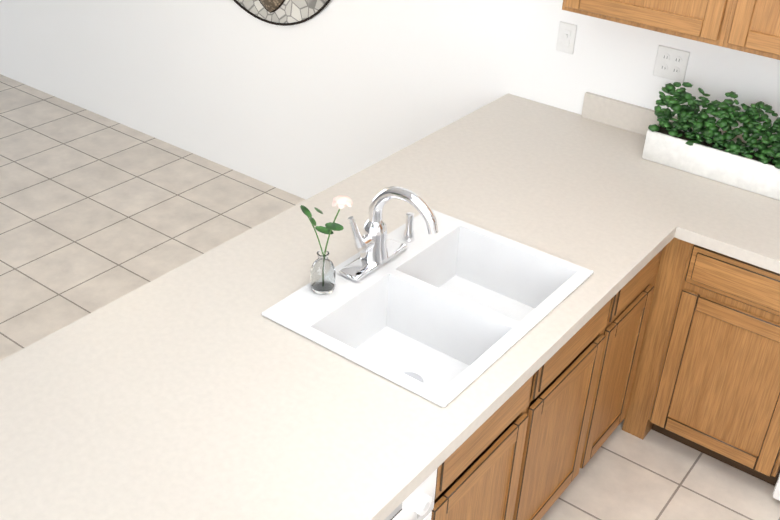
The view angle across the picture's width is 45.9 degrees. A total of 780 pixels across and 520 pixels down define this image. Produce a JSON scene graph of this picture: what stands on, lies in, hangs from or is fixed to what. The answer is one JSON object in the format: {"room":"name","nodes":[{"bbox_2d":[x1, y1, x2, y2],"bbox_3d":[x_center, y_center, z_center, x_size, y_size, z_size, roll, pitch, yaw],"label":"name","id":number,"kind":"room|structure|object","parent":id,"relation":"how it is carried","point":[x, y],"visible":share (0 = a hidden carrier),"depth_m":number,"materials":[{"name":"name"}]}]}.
{"room":"kitchen","nodes":[
{"label":"kitchen","id":0,"kind":"room"},
{"bbox_2d":[0,74,779,519],"bbox_3d":[-1.867,1.318,2.209,8.200,0.100,7.100,23,37,30],"label":"floor","id":1,"kind":"structure","parent":0,"point":[96,210],"depth_m":4.50,"materials":[{"name":"tile"}]},
{"bbox_2d":[385,469,436,519],"bbox_3d":[-0.327,0.833,2.204,0.628,0.853,0.618,23,37,30],"label":"dishwasher","id":2,"kind":"object","parent":1,"relation":"on","point":[417,503],"visible":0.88,"depth_m":2.02,"materials":[{"name":"white"}]},
{"bbox_2d":[431,358,550,519],"bbox_3d":[-0.011,0.602,2.601,0.620,0.858,0.488,23,37,30],"label":"base cabinet","id":3,"kind":"object","parent":1,"relation":"on","point":[530,447],"depth_m":2.41,"materials":[{"name":"brown wood"}]},
{"bbox_2d":[527,284,626,519],"bbox_3d":[0.259,0.425,2.912,0.620,0.858,0.488,23,37,30],"label":"base cabinet","id":4,"kind":"object","parent":1,"relation":"on","point":[578,373],"depth_m":2.79,"materials":[{"name":"brown wood"}]},
{"bbox_2d":[587,237,674,462],"bbox_3d":[0.516,0.256,3.207,0.620,0.858,0.364,23,37,30],"label":"base cabinet","id":5,"kind":"object","parent":1,"relation":"on","point":[641,293],"depth_m":3.09,"materials":[{"name":"brown wood"}]},
{"bbox_2d":[631,238,690,424],"bbox_3d":[0.810,0.055,3.559,0.600,0.858,0.637,23,37,30],"label":"base cabinet","id":6,"kind":"object","parent":1,"relation":"on","point":[676,264],"depth_m":3.15,"materials":[{"name":"brown wood"}]},
{"bbox_2d":[0,92,742,519],"bbox_3d":[0.092,-0.018,2.662,1.020,0.140,2.688,23,37,30],"label":"countertop","id":7,"kind":"structure","parent":6,"relation":"on","point":[200,388],"depth_m":2.22,"materials":[{"name":"stone"}]},
{"bbox_2d":[262,209,593,406],"bbox_3d":[0.122,0.165,2.579,0.578,0.189,0.766,23,37,30],"label":"sink","id":8,"kind":"object","parent":7,"relation":"in","point":[449,312],"visible":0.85,"depth_m":2.59,"materials":[{"name":"ceramic"}]},
{"bbox_2d":[300,195,352,293],"bbox_3d":[-0.175,-0.048,2.446,0.149,0.289,0.078,23,37,30],"label":"flower vase","id":9,"kind":"object","parent":8,"relation":"on","point":[322,275],"visible":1,"depth_m":2.46,"materials":[{"name":"clear glass"}]},
{"bbox_2d":[339,186,437,280],"bbox_3d":[0.046,-0.093,2.558,0.248,0.266,0.308,23,37,30],"label":"faucet","id":10,"kind":"object","parent":8,"relation":"on","point":[375,248],"visible":1,"depth_m":2.56,"materials":[{"name":"silver metal"}]},
{"bbox_2d":[528,98,723,187],"bbox_3d":[0.851,-0.360,3.279,0.420,0.140,0.648,23,37,30],"label":"countertop","id":11,"kind":"structure","parent":6,"relation":"on","point":[610,137],"depth_m":3.46,"materials":[{"name":"stone"}]},
{"bbox_2d":[648,243,779,485],"bbox_3d":[1.306,0.261,3.260,0.458,0.858,0.616,23,37,30],"label":"base cabinet","id":12,"kind":"object","parent":1,"relation":"on","point":[717,393],"visible":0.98,"depth_m":3.03,"materials":[{"name":"brown wood"}]},
{"bbox_2d":[684,139,779,273],"bbox_3d":[1.312,-0.167,2.998,0.487,0.140,0.633,23,37,30],"label":"countertop","id":13,"kind":"structure","parent":12,"relation":"on","point":[731,221],"depth_m":2.96,"materials":[{"name":"stone"}]},
{"bbox_2d":[642,82,779,199],"bbox_3d":[1.160,-0.434,3.193,0.514,0.299,0.144,23,37,30],"label":"planter","id":14,"kind":"object","parent":13,"relation":"on","point":[710,150],"visible":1,"depth_m":3.18,"materials":[{"name":"white ceramic"}]},
{"bbox_2d":[773,474,779,500],"bbox_3d":[1.781,0.356,2.840,0.763,1.170,0.666,23,37,30],"label":"range","id":15,"kind":"object","parent":1,"relation":"on","point":[776,493],"visible":0.96,"depth_m":3.11,"materials":[{"name":"white"}]},
{"bbox_2d":[0,0,779,199],"bbox_3d":[0.278,-1.661,3.599,8.200,3.700,0.130,23,37,30],"label":"wall","id":16,"kind":"structure","parent":0,"point":[332,93],"depth_m":4.52,"materials":[{"name":"white paint"}]},
{"bbox_2d":[233,0,330,25],"bbox_3d":[-0.583,-1.572,4.251,0.984,0.984,0.058,23,37,30],"label":"artwork","id":17,"kind":"object","parent":16,"relation":"attached to","point":[285,12],"visible":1,"depth_m":4.43,"materials":[{"name":"stone"}]},
{"bbox_2d":[556,21,576,53],"bbox_3d":[0.686,-0.865,3.594,0.075,0.116,0.013,23,37,30],"label":"light switch","id":18,"kind":"object","parent":16,"relation":"attached to","point":[566,37],"visible":1,"depth_m":3.59,"materials":[{"name":"white plastic"}]},
{"bbox_2d":[562,0,733,47],"bbox_3d":[0.932,-1.155,2.994,0.577,0.750,0.318,23,37,30],"label":"upper cabinet","id":19,"kind":"object","parent":16,"relation":"attached to","point":[706,21],"depth_m":3.00,"materials":[{"name":"brown wood"}]},
{"bbox_2d":[653,45,689,82],"bbox_3d":[1.030,-0.719,3.381,0.120,0.116,0.008,23,37,30],"label":"electrical outlet","id":20,"kind":"object","parent":16,"relation":"attached to","point":[671,63],"visible":0.98,"depth_m":3.38,"materials":[{"name":"plastic"}]},
{"bbox_2d":[726,0,779,59],"bbox_3d":[1.392,-0.958,2.706,0.578,0.750,0.318,23,37,30],"label":"upper cabinet","id":21,"kind":"object","parent":16,"relation":"attached to","point":[751,26],"depth_m":2.85,"materials":[{"name":"brown wood"}]}
]}

